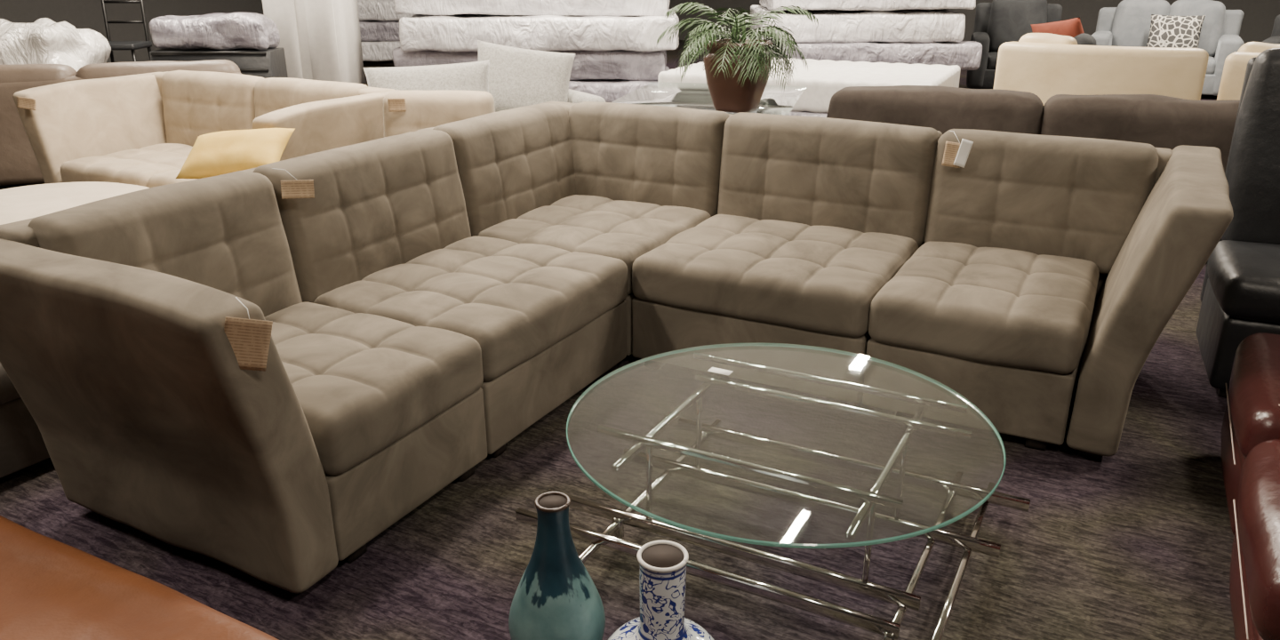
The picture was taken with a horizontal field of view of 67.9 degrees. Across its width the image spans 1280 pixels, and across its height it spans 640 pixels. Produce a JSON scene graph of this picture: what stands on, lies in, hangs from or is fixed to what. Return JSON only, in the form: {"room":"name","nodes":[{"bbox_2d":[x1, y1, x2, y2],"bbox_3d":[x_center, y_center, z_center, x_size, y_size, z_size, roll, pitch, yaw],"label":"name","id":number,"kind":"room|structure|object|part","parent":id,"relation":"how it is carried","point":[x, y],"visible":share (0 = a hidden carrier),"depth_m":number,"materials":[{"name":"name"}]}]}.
{"room":"store","nodes":[
{"label":"store","id":0,"kind":"room"},
{"bbox_2d":[0,0,263,63],"bbox_3d":[-8.593,-4.896,12.391,0.150,3.600,23.000,11,23,26],"label":"wall","id":1,"kind":"structure","parent":0,"point":[79,13],"depth_m":14.14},
{"bbox_2d":[0,40,1235,639],"bbox_3d":[-0.139,-1.576,8.840,19.000,0.100,23.000,11,23,26],"label":"floor","id":2,"kind":"structure","parent":0,"point":[1135,542],"depth_m":2.85,"materials":[{"name":"carpet"}]},
{"bbox_2d":[0,362,50,478],"bbox_3d":[-2.462,0.266,3.180,0.980,0.455,0.930,12,24,29],"label":"ottoman","id":3,"kind":"object","parent":2,"relation":"on","point":[22,445],"visible":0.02,"depth_m":3.06,"materials":[{"name":"brown fabric"}]},
{"bbox_2d":[0,362,20,404],"bbox_3d":[-2.462,0.135,3.131,0.980,0.175,0.930,12,24,29],"label":"cushion","id":4,"kind":"object","parent":3,"relation":"on","point":[9,395],"depth_m":2.99,"materials":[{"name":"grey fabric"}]},
{"bbox_2d":[0,17,111,71],"bbox_3d":[-5.521,-2.087,8.589,1.329,1.219,1.051,-1,21,-2],"label":"mattress","id":5,"kind":"object","parent":2,"relation":"on","point":[43,41],"visible":0.38,"depth_m":8.23,"materials":[{"name":"white fabric"}]},
{"bbox_2d":[0,181,149,224],"bbox_3d":[-2.990,-0.379,4.835,1.120,0.492,1.120,11,23,26],"label":"ottoman","id":6,"kind":"object","parent":2,"relation":"on","point":[18,204],"visible":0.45,"depth_m":4.79,"materials":[{"name":"fabric"}]},
{"bbox_2d":[0,59,242,185],"bbox_3d":[-4.186,-1.550,7.352,2.460,0.904,0.951,-5,21,-13],"label":"leather sofa","id":7,"kind":"object","parent":2,"relation":"on","point":[19,164],"visible":0.22,"depth_m":6.87,"materials":[{"name":"brown leather"}]},
{"bbox_2d":[0,64,76,82],"bbox_3d":[-4.652,-1.667,6.841,1.126,0.320,0.308,-5,21,-13],"label":"cushion","id":8,"kind":"object","parent":7,"relation":"on","point":[16,73],"depth_m":6.78,"materials":[{"name":"beige fabric"}]},
{"bbox_2d":[75,59,240,79],"bbox_3d":[-3.572,-1.766,7.094,1.125,0.319,0.307,-5,21,-13],"label":"cushion","id":9,"kind":"object","parent":7,"relation":"on","point":[112,69],"depth_m":6.95,"materials":[{"name":"beige fabric"}]},
{"bbox_2d":[100,0,151,62],"bbox_3d":[-5.361,-2.809,9.838,0.474,1.502,0.457,-1,21,-2],"label":"metal bar stool","id":10,"kind":"object","parent":2,"relation":"on","point":[132,45],"visible":0.6,"depth_m":9.87,"materials":[{"name":"black metal"}]},
{"bbox_3d":[-5.577,-2.874,10.010,0.056,1.502,0.074,-1,21,-2],"label":"leg","id":11,"kind":"part","parent":10,"relation":"part of","materials":[{"name":"black metal"}]},
{"bbox_3d":[-5.368,-3.299,9.863,0.400,0.026,0.026,-1,21,-2],"label":"rail","id":12,"kind":"part","parent":10,"relation":"part of","materials":[{"name":"black metal"}]},
{"bbox_3d":[-5.368,-3.112,9.933,0.400,0.026,0.026,-1,21,-2],"label":"rail","id":13,"kind":"part","parent":10,"relation":"part of","materials":[{"name":"black metal"}]},
{"bbox_3d":[-5.361,-2.834,9.819,0.460,0.060,0.440,-1,21,-2],"label":"seat","id":14,"kind":"part","parent":10,"relation":"part of","materials":[{"name":"black metal"}]},
{"bbox_3d":[-5.145,-2.390,9.792,0.064,0.751,0.034,17,26,37],"label":"leg","id":15,"kind":"part","parent":10,"relation":"part of","materials":[{"name":"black metal"}]},
{"bbox_3d":[-5.159,-2.879,10.024,0.056,1.502,0.074,-1,21,-2],"label":"leg","id":16,"kind":"part","parent":10,"relation":"part of","materials":[{"name":"black metal"}]},
{"bbox_2d":[0,515,278,639],"bbox_3d":[-1.482,0.796,1.797,1.609,0.447,0.929,10,23,25],"label":"leather ottoman","id":17,"kind":"object","parent":2,"relation":"on","point":[51,588],"visible":1,"depth_m":1.86,"materials":[{"name":"brown leather"}]},
{"bbox_2d":[12,70,397,187],"bbox_3d":[-2.543,-0.936,5.682,2.174,0.934,1.101,11,23,26],"label":"sectional sofa","id":18,"kind":"object","parent":2,"relation":"on","point":[140,129],"visible":0.4,"depth_m":5.74,"materials":[{"name":"beige fabric"}]},
{"bbox_3d":[-3.357,-1.101,6.114,0.301,0.865,1.014,11,23,26],"label":"arm","id":19,"kind":"part","parent":18,"relation":"part of"},
{"bbox_2d":[59,143,192,187],"bbox_3d":[-2.929,-0.907,5.803,0.808,0.213,0.785,11,23,26],"label":"seat cushion","id":20,"kind":"object","parent":18,"relation":"on","point":[129,166],"depth_m":5.57,"materials":[{"name":"beige fabric"}]},
{"bbox_2d":[147,168,199,187],"bbox_3d":[-2.231,-0.775,5.457,0.792,0.212,0.788,11,23,26],"label":"seat cushion","id":21,"kind":"object","parent":18,"relation":"on","point":[164,177],"depth_m":5.25,"materials":[{"name":"beige fabric"}]},
{"bbox_2d":[161,70,263,146],"bbox_3d":[-2.727,-1.319,6.114,0.860,0.523,0.239,11,23,26],"label":"cushion","id":22,"kind":"object","parent":18,"relation":"on","point":[196,103],"depth_m":6.01,"materials":[{"name":"beige fabric"}]},
{"bbox_2d":[254,77,368,118],"bbox_3d":[-1.981,-1.177,5.741,0.849,0.520,0.240,11,23,26],"label":"cushion","id":23,"kind":"object","parent":18,"relation":"on","point":[271,94],"depth_m":5.65,"materials":[{"name":"beige fabric"}]},
{"bbox_3d":[-1.704,-0.790,5.292,0.301,0.865,1.014,11,23,26],"label":"arm","id":24,"kind":"part","parent":18,"relation":"part of"},
{"bbox_2d":[148,12,287,78],"bbox_3d":[-3.974,-2.334,9.040,1.100,1.136,0.492,-1,21,-2],"label":"mattress","id":25,"kind":"object","parent":2,"relation":"on","point":[251,41],"visible":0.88,"depth_m":8.74,"materials":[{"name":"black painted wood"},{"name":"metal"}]},
{"bbox_2d":[176,128,295,179],"bbox_3d":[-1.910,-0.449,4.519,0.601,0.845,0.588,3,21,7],"label":"pillow","id":26,"kind":"object","parent":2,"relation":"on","point":[219,153],"visible":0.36,"depth_m":4.46,"materials":[{"name":"yellow fabric"}]},
{"bbox_2d":[262,0,365,84],"bbox_3d":[-3.368,-3.780,9.552,0.740,3.500,0.740,0,21,0],"label":"curtain","id":27,"kind":"object","parent":2,"relation":"on","point":[345,12],"visible":0.31,"depth_m":9.65,"materials":[{"name":"white fabric"}]},
{"bbox_2d":[264,0,303,79],"bbox_3d":[-3.558,-3.498,9.258,0.280,2.600,0.020,0,21,0],"label":"panel","id":28,"kind":"object","parent":27,"relation":"attached to","point":[282,12],"visible":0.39,"depth_m":9.48,"materials":[{"name":"white paint"}]},
{"bbox_2d":[304,0,341,81],"bbox_3d":[-3.178,-3.498,9.258,0.280,2.600,0.020,0,21,0],"label":"panel","id":29,"kind":"object","parent":27,"relation":"attached to","point":[319,13],"visible":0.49,"depth_m":9.51,"materials":[{"name":"white paint"}]},
{"bbox_2d":[357,0,414,65],"bbox_3d":[-3.173,-5.048,15.919,3.260,1.387,2.168,0,21,0],"label":"stack","id":30,"kind":"object","parent":2,"relation":"on","point":[379,21],"visible":0.22,"depth_m":15.06,"materials":[{"name":"white fabric"}]},
{"bbox_3d":[-3.128,-4.941,16.001,3.050,0.346,1.952,-2,21,-3],"label":"mattress","id":31,"kind":"part","parent":30,"relation":"part of","materials":[{"name":"grey fabric"}]},
{"bbox_3d":[-3.252,-4.643,16.101,3.042,0.353,1.941,-1,21,-2],"label":"mattress","id":32,"kind":"part","parent":30,"relation":"part of","materials":[{"name":"fabric"}]},
{"bbox_3d":[-3.102,-5.228,15.843,3.044,0.371,1.949,-1,21,-3],"label":"mattress","id":33,"kind":"part","parent":30,"relation":"part of","materials":[{"name":"fabric"}]},
{"bbox_2d":[383,90,495,137],"bbox_3d":[-1.111,-0.728,5.134,0.614,0.934,0.683,1,21,2],"label":"module","id":34,"kind":"object","parent":2,"relation":"on","point":[404,111],"visible":0.16,"depth_m":5.14,"materials":[{"name":"beige fabric"}]},
{"bbox_2d":[363,40,605,111],"bbox_3d":[-1.204,-1.583,7.264,1.724,1.026,0.954,-13,25,-32],"label":"sofa","id":35,"kind":"object","parent":2,"relation":"on","point":[515,77],"visible":0.25,"depth_m":7.29,"materials":[{"name":"white fabric"}]},
{"bbox_2d":[363,60,489,92],"bbox_3d":[-1.539,-1.650,6.961,0.920,0.440,0.271,-4,7,-3],"label":"cushion","id":36,"kind":"object","parent":35,"relation":"on","point":[474,76],"depth_m":6.85,"materials":[{"name":"white fabric"}]},
{"bbox_2d":[477,40,575,111],"bbox_3d":[-0.913,-1.845,7.412,0.760,0.560,0.250,6,4,-7],"label":"cushion","id":37,"kind":"object","parent":35,"relation":"on","point":[518,77],"depth_m":7.31,"materials":[{"name":"white fabric"}]},
{"bbox_3d":[-0.566,-1.574,7.727,0.184,0.582,0.954,-13,25,-32],"label":"arm","id":38,"kind":"part","parent":35,"relation":"part of"},
{"bbox_2d":[392,0,679,103],"bbox_3d":[-1.097,-3.333,10.895,3.118,1.729,2.275,1,21,4],"label":"stack","id":39,"kind":"object","parent":2,"relation":"on","point":[613,43],"visible":0.68,"depth_m":9.96,"materials":[{"name":"white fabric"}]},
{"bbox_3d":[-1.164,-3.047,11.040,2.944,0.346,1.950,1,20,2],"label":"mattress","id":40,"kind":"part","parent":39,"relation":"part of","materials":[{"name":"white fabric"}]},
{"bbox_3d":[-1.133,-3.700,10.851,2.948,0.365,1.947,1,21,2],"label":"mattress","id":41,"kind":"part","parent":39,"relation":"part of","materials":[{"name":"fabric"}]},
{"bbox_3d":[-1.043,-3.306,10.782,2.946,0.391,1.947,0,21,1],"label":"mattress","id":42,"kind":"part","parent":39,"relation":"part of","materials":[{"name":"fabric"}]},
{"bbox_3d":[-1.147,-2.743,11.102,2.946,0.332,1.941,1,20,4],"label":"mattress","id":43,"kind":"part","parent":39,"relation":"part of","materials":[{"name":"grey fabric"}]},
{"bbox_2d":[508,491,605,639],"bbox_3d":[-0.200,0.620,2.259,0.232,0.443,0.232,11,23,26],"label":"ceramic vase","id":44,"kind":"object","parent":2,"relation":"on","point":[556,597],"visible":1,"depth_m":2.19,"materials":[{"name":"ceramic"}]},
{"bbox_2d":[0,101,1233,593],"bbox_3d":[0.172,-0.031,3.285,3.122,0.936,3.087,11,23,26],"label":"sectional sofa","id":45,"kind":"object","parent":2,"relation":"on","point":[260,372],"visible":1,"depth_m":3.33,"materials":[{"name":"brown fabric"}]},
{"bbox_2d":[27,170,302,317],"bbox_3d":[-1.466,-0.154,3.030,0.257,0.522,0.799,11,23,26],"label":"cushion","id":46,"kind":"object","parent":45,"relation":"on","point":[234,233],"depth_m":3.01,"materials":[{"name":"beige fabric"}]},
{"bbox_3d":[-1.361,0.242,2.581,1.093,0.850,0.311,11,23,26],"label":"arm","id":47,"kind":"part","parent":45,"relation":"part of"},
{"bbox_3d":[-0.893,-0.027,2.144,0.007,0.037,0.064,-19,28,-40],"label":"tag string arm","id":48,"kind":"part","parent":45,"relation":"part of"},
{"bbox_3d":[-0.893,0.055,2.157,0.098,0.135,0.005,7,27,-23],"label":"price tag arm","id":49,"kind":"part","parent":45,"relation":"part of"},
{"bbox_2d":[252,128,471,303],"bbox_3d":[-1.050,-0.427,3.757,0.253,0.520,0.980,11,23,26],"label":"cushion","id":50,"kind":"object","parent":45,"relation":"on","point":[378,204],"depth_m":3.62,"materials":[{"name":"beige fabric"}]},
{"bbox_2d":[264,302,483,475],"bbox_3d":[-1.000,0.171,2.950,0.805,0.216,0.698,11,23,26],"label":"seat cushion","id":51,"kind":"object","parent":45,"relation":"on","point":[366,385],"depth_m":2.83,"materials":[{"name":"beige fabric"}]},
{"bbox_2d":[313,235,628,381],"bbox_3d":[-0.611,-0.087,3.635,0.804,0.214,0.979,11,23,26],"label":"seat cushion","id":52,"kind":"object","parent":45,"relation":"on","point":[522,301],"depth_m":3.47,"materials":[{"name":"beige fabric"}]},
{"bbox_2d":[432,103,576,236],"bbox_3d":[-0.609,-0.723,4.537,0.256,0.524,0.930,11,23,26],"label":"cushion","id":53,"kind":"object","parent":45,"relation":"on","point":[512,164],"depth_m":4.40,"materials":[{"name":"beige fabric"}]},
{"bbox_2d":[476,194,711,295],"bbox_3d":[-0.196,-0.378,4.403,0.815,0.215,0.874,11,23,26],"label":"seat cushion","id":54,"kind":"object","parent":45,"relation":"on","point":[625,228],"depth_m":4.29,"materials":[{"name":"beige fabric"}]},
{"bbox_2d":[568,101,729,216],"bbox_3d":[0.021,-0.798,4.740,0.871,0.520,0.245,11,23,26],"label":"cushion","id":55,"kind":"object","parent":45,"relation":"on","point":[659,156],"depth_m":4.62,"materials":[{"name":"beige fabric"}]},
{"bbox_2d":[632,214,918,337],"bbox_3d":[0.585,-0.226,3.997,0.988,0.215,0.879,11,23,26],"label":"seat cushion","id":56,"kind":"object","parent":45,"relation":"on","point":[805,276],"depth_m":3.75,"materials":[{"name":"beige fabric"}]},
{"bbox_2d":[717,112,940,246],"bbox_3d":[0.833,-0.648,4.338,0.989,0.523,0.248,11,23,26],"label":"cushion","id":57,"kind":"object","parent":45,"relation":"on","point":[863,177],"depth_m":4.23,"materials":[{"name":"beige fabric"}]},
{"bbox_2d":[868,241,1099,374],"bbox_3d":[1.332,-0.084,3.626,0.721,0.214,0.879,11,23,26],"label":"seat cushion","id":58,"kind":"object","parent":45,"relation":"on","point":[1006,308],"depth_m":3.37,"materials":[{"name":"beige fabric"}]},
{"bbox_2d":[923,128,1158,275],"bbox_3d":[1.637,-0.495,3.937,0.848,0.521,0.248,11,23,26],"label":"cushion","id":59,"kind":"object","parent":45,"relation":"on","point":[1076,197],"depth_m":3.84,"materials":[{"name":"beige fabric"}]},
{"bbox_3d":[1.855,-0.115,3.475,0.344,0.886,1.134,11,23,26],"label":"arm","id":60,"kind":"part","parent":45,"relation":"part of"},
{"bbox_2d":[608,540,714,639],"bbox_3d":[0.048,0.694,2.085,0.304,0.427,0.304,11,23,26],"label":"porcelain vase","id":61,"kind":"object","parent":2,"relation":"on","point":[662,564],"visible":1,"depth_m":2.02,"materials":[{"name":"ceramic"}]},
{"bbox_2d":[612,88,804,114],"bbox_3d":[0.463,-1.126,6.440,1.150,0.752,1.500,5,21,13],"label":"glass dining table","id":62,"kind":"object","parent":2,"relation":"on","point":[772,101],"visible":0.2,"depth_m":6.26,"materials":[{"name":"clear glass"}]},
{"bbox_2d":[656,1,818,112],"bbox_3d":[0.583,-1.571,5.673,0.918,0.621,0.927,11,23,26],"label":"potted palm","id":63,"kind":"object","parent":62,"relation":"on","point":[738,72],"visible":1,"depth_m":5.53,"materials":[{"name":"plant"}]},
{"bbox_3d":[0.553,-1.696,5.595,0.036,0.192,0.016,-3,21,-8],"label":"stem","id":64,"kind":"part","parent":63,"relation":"part of","materials":[{"name":"green plant"}]},
{"bbox_3d":[0.570,-1.707,5.624,0.016,0.192,0.036,-10,23,-25],"label":"stem","id":65,"kind":"part","parent":63,"relation":"part of","materials":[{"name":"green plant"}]},
{"bbox_3d":[0.578,-1.687,5.571,0.015,0.192,0.035,3,21,9],"label":"stem","id":66,"kind":"part","parent":63,"relation":"part of","materials":[{"name":"green plant"}]},
{"bbox_2d":[704,39,773,112],"bbox_3d":[0.583,-1.459,5.689,0.352,0.400,0.352,11,23,26],"label":"pot","id":67,"kind":"object","parent":63,"relation":"on","point":[727,94],"depth_m":5.57,"materials":[{"name":"brown ceramic"}]},
{"bbox_3d":[0.604,-1.705,5.619,0.035,0.192,0.015,-19,28,-41],"label":"stem","id":68,"kind":"part","parent":63,"relation":"part of","materials":[{"name":"green plant"}]},
{"bbox_3d":[0.609,-1.693,5.586,0.036,0.192,0.016,11,23,26],"label":"stem","id":69,"kind":"part","parent":63,"relation":"part of","materials":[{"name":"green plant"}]},
{"bbox_3d":[0.851,-1.099,6.347,0.070,0.700,0.900,5,21,13],"label":"leg","id":70,"kind":"part","parent":62,"relation":"part of","materials":[{"name":"metal"}]},
{"bbox_2d":[515,343,1030,639],"bbox_3d":[0.365,0.472,2.680,1.300,0.422,1.164,11,23,26],"label":"glass coffee table","id":71,"kind":"object","parent":2,"relation":"on","point":[699,450],"visible":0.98,"depth_m":2.64,"materials":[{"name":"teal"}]},
{"bbox_3d":[0.025,0.454,2.649,0.014,0.298,0.014,11,23,26],"label":"post","id":72,"kind":"part","parent":71,"relation":"part of","materials":[{"name":"silver metal"}]},
{"bbox_3d":[0.180,0.351,2.922,0.014,0.298,0.014,11,23,26],"label":"post","id":73,"kind":"part","parent":71,"relation":"part of","materials":[{"name":"silver metal"}]},
{"bbox_3d":[0.381,0.285,2.601,1.164,0.012,1.164,11,23,26],"label":"glass","id":74,"kind":"part","parent":71,"relation":"part of","materials":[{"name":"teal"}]},
{"bbox_3d":[0.572,0.557,2.377,0.014,0.298,0.014,11,23,26],"label":"post","id":75,"kind":"part","parent":71,"relation":"part of","materials":[{"name":"silver metal"}]},
{"bbox_3d":[0.727,0.454,2.649,0.014,0.298,0.014,11,23,26],"label":"post","id":76,"kind":"part","parent":71,"relation":"part of","materials":[{"name":"silver metal"}]},
{"bbox_2d":[658,57,960,117],"bbox_3d":[1.742,-2.246,9.636,2.600,0.594,1.900,9,23,23],"label":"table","id":77,"kind":"object","parent":2,"relation":"on","point":[823,78],"visible":0.37,"depth_m":9.06,"materials":[{"name":"white fabric"}]},
{"bbox_2d":[750,0,982,70],"bbox_3d":[2.688,-3.652,11.769,2.604,1.708,2.129,0,21,0],"label":"stack","id":78,"kind":"object","parent":2,"relation":"on","point":[925,32],"visible":0.62,"depth_m":10.88,"materials":[{"name":"white quilted fabric"}]},
{"bbox_3d":[2.579,-3.687,11.764,2.343,0.369,1.949,0,21,2],"label":"mattress","id":79,"kind":"part","parent":78,"relation":"part of","materials":[{"name":"fabric"}]},
{"bbox_3d":[2.681,-3.976,11.611,2.346,0.344,1.948,0,20,2],"label":"mattress","id":80,"kind":"part","parent":78,"relation":"part of","materials":[{"name":"fabric"}]},
{"bbox_3d":[2.748,-3.354,11.803,2.346,0.345,1.942,-1,21,-2],"label":"mattress","id":81,"kind":"part","parent":78,"relation":"part of","materials":[{"name":"white fabric"}]},
{"bbox_2d":[966,0,1062,88],"bbox_3d":[4.883,-3.600,12.364,1.124,1.194,1.004,7,22,17],"label":"recliner","id":82,"kind":"object","parent":2,"relation":"on","point":[997,22],"visible":0.43,"depth_m":12.40,"materials":[{"name":"grey fabric"}]},
{"bbox_3d":[4.464,-3.446,12.568,0.244,0.662,1.004,7,22,17],"label":"arm","id":83,"kind":"part","parent":82,"relation":"part of","materials":[{"name":"grey fabric"}]},
{"bbox_2d":[986,51,998,69],"bbox_3d":[4.852,-3.363,12.352,0.688,0.200,0.740,7,22,17],"label":"seat cushion","id":84,"kind":"object","parent":82,"relation":"on","point":[991,56],"depth_m":12.13,"materials":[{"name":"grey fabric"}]},
{"bbox_2d":[986,0,1047,52],"bbox_3d":[4.973,-3.907,12.546,0.724,0.747,0.331,7,22,17],"label":"cushion","id":85,"kind":"object","parent":82,"relation":"on","point":[1007,20],"depth_m":12.44,"materials":[{"name":"grey fabric"}]},
{"bbox_3d":[5.007,-3.704,12.732,1.070,1.020,0.194,7,22,17],"label":"frame","id":86,"kind":"part","parent":82,"relation":"part of","materials":[{"name":"grey fabric"}]},
{"bbox_2d":[826,85,1239,172],"bbox_3d":[2.424,-0.985,5.848,2.564,0.909,1.044,8,22,20],"label":"fabric sofa","id":87,"kind":"object","parent":2,"relation":"on","point":[1158,121],"visible":0.38,"depth_m":5.32,"materials":[{"name":"brown fabric"}]},
{"bbox_2d":[826,85,1043,134],"bbox_3d":[1.744,-1.145,5.699,1.243,0.497,0.401,8,22,20],"label":"cushion","id":88,"kind":"object","parent":87,"relation":"on","point":[941,108],"depth_m":5.49,"materials":[{"name":"brown fabric"}]},
{"bbox_2d":[1040,94,1239,172],"bbox_3d":[2.878,-0.996,5.294,1.249,0.497,0.393,8,22,20],"label":"cushion","id":89,"kind":"object","parent":87,"relation":"on","point":[1158,121],"depth_m":5.14,"materials":[{"name":"brown fabric"}]},
{"bbox_2d":[1031,16,1096,45],"bbox_3d":[4.832,-2.818,10.509,0.904,1.043,1.024,-12,24,-30],"label":"armchair","id":90,"kind":"object","parent":2,"relation":"on","point":[1073,28],"visible":0.12,"depth_m":10.12,"materials":[{"name":"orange fabric"}]},
{"bbox_2d":[1031,16,1083,37],"bbox_3d":[4.578,-3.045,10.362,0.249,0.460,0.600,-39,25,-21],"label":"pillow","id":91,"kind":"object","parent":90,"relation":"on","point":[1073,28],"depth_m":10.16,"materials":[{"name":"fabric"}]},
{"bbox_2d":[1073,32,1096,45],"bbox_3d":[4.647,-2.917,10.347,0.304,0.451,0.660,-12,24,-30],"label":"cushion","id":92,"kind":"object","parent":90,"relation":"on","point":[1082,38],"depth_m":10.05,"materials":[{"name":"grey fabric"}]},
{"bbox_2d":[993,32,1208,105],"bbox_3d":[4.041,-2.030,8.478,1.635,0.994,0.955,10,23,24],"label":"leather sofa","id":93,"kind":"object","parent":2,"relation":"on","point":[1044,65],"visible":0.48,"depth_m":8.01,"materials":[{"name":"beige leather"}]},
{"bbox_2d":[1018,32,1077,44],"bbox_3d":[3.621,-2.364,8.483,0.506,0.372,0.268,15,26,35],"label":"pillow","id":94,"kind":"object","parent":93,"relation":"on","point":[1031,37],"depth_m":8.36,"materials":[{"name":"beige fabric"}]},
{"bbox_2d":[1091,0,1243,95],"bbox_3d":[6.665,-3.483,12.122,1.724,1.146,1.004,11,23,26],"label":"loveseat","id":95,"kind":"object","parent":2,"relation":"on","point":[1206,25],"visible":0.45,"depth_m":11.99,"materials":[{"name":"fabric"}]},
{"bbox_3d":[6.021,-3.433,12.507,0.264,0.682,1.004,11,23,26],"label":"arm","id":96,"kind":"part","parent":95,"relation":"part of","materials":[{"name":"fabric"}]},
{"bbox_2d":[1111,0,1170,47],"bbox_3d":[6.533,-3.831,12.414,0.665,0.700,0.327,11,23,26],"label":"cushion","id":97,"kind":"object","parent":95,"relation":"on","point":[1131,21],"depth_m":12.33,"materials":[{"name":"fabric"}]},
{"bbox_3d":[6.855,-3.576,12.463,1.668,0.970,0.194,11,23,26],"label":"frame","id":98,"kind":"part","parent":95,"relation":"part of","materials":[{"name":"fabric"}]},
{"bbox_2d":[1146,14,1205,47],"bbox_3d":[6.727,-3.587,11.977,0.600,0.500,0.183,11,9,26],"label":"patterned pillow","id":99,"kind":"object","parent":95,"relation":"on","point":[1165,30],"depth_m":11.90,"materials":[{"name":"fabric"}]},
{"bbox_2d":[1168,0,1225,56],"bbox_3d":[7.070,-3.730,12.144,0.668,0.700,0.330,11,23,26],"label":"cushion","id":100,"kind":"object","parent":95,"relation":"on","point":[1213,27],"depth_m":11.98,"materials":[{"name":"fabric"}]},
{"bbox_2d":[1205,56,1215,74],"bbox_3d":[6.888,-3.220,11.973,0.638,0.200,0.740,11,23,26],"label":"seat cushion","id":101,"kind":"object","parent":95,"relation":"on","point":[1211,69],"depth_m":11.58,"materials":[{"name":"fabric"}]},
{"bbox_3d":[7.310,-3.191,11.865,0.264,0.682,1.004,11,23,26],"label":"arm","id":102,"kind":"part","parent":95,"relation":"part of","materials":[{"name":"fabric"}]},
{"bbox_2d":[1195,48,1279,398],"bbox_3d":[2.716,-0.369,3.679,0.825,1.290,0.869,9,22,22],"label":"leather armchair","id":103,"kind":"object","parent":2,"relation":"on","point":[1240,296],"visible":0.9,"depth_m":3.84,"materials":[{"name":"black leather"}]},
{"bbox_3d":[2.667,-0.131,3.658,0.820,0.190,0.640,9,22,22],"label":"seat","id":104,"kind":"part","parent":103,"relation":"part of","materials":[{"name":"black leather"}]},
{"bbox_2d":[1216,41,1279,100],"bbox_3d":[5.628,-1.830,7.994,1.507,0.962,0.926,7,22,17],"label":"leather sofa","id":105,"kind":"object","parent":2,"relation":"on","point":[1236,63],"visible":0.23,"depth_m":7.81,"materials":[{"name":"beige leather"}]},
{"bbox_2d":[1237,41,1279,52],"bbox_3d":[5.221,-2.122,7.937,0.465,0.377,0.273,10,23,26],"label":"pillow","id":106,"kind":"object","parent":105,"relation":"on","point":[1251,46],"depth_m":7.86,"materials":[{"name":"beige fabric"}]},
{"bbox_2d":[1220,332,1279,639],"bbox_3d":[2.168,0.349,2.274,1.245,0.940,1.962,11,23,26],"label":"leather sofa","id":107,"kind":"object","parent":2,"relation":"on","point":[1250,433],"visible":1,"depth_m":2.42,"materials":[{"name":"red leather"}]},
{"bbox_3d":[2.245,0.291,2.679,1.004,0.230,0.793,11,23,26],"label":"seat","id":108,"kind":"part","parent":107,"relation":"part of","materials":[{"name":"red leather"}]},
{"bbox_3d":[1.883,0.568,2.060,0.998,0.229,0.815,11,23,26],"label":"seat","id":109,"kind":"part","parent":107,"relation":"part of","materials":[{"name":"red leather"}]},
{"bbox_2d":[1261,14,1279,44],"bbox_3d":[8.393,-3.215,11.483,1.524,1.097,1.004,15,26,35],"label":"recliner","id":110,"kind":"object","parent":2,"relation":"on","point":[1275,38],"visible":0.21,"depth_m":11.99,"materials":[{"name":"grey fabric"}]},
{"bbox_3d":[7.888,-3.198,11.911,0.244,0.662,1.004,15,26,35],"label":"arm","id":111,"kind":"part","parent":110,"relation":"part of","materials":[{"name":"grey fabric"}]},
{"bbox_3d":[8.640,-3.295,11.790,1.468,0.919,0.195,15,26,35],"label":"frame","id":112,"kind":"part","parent":110,"relation":"part of","materials":[{"name":"grey fabric"}]},
{"bbox_2d":[668,0,1279,44],"bbox_3d":[5.295,-6.920,17.746,19.000,3.600,0.150,11,23,26],"label":"wall","id":113,"kind":"structure","parent":0,"point":[1260,16],"depth_m":16.79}
]}

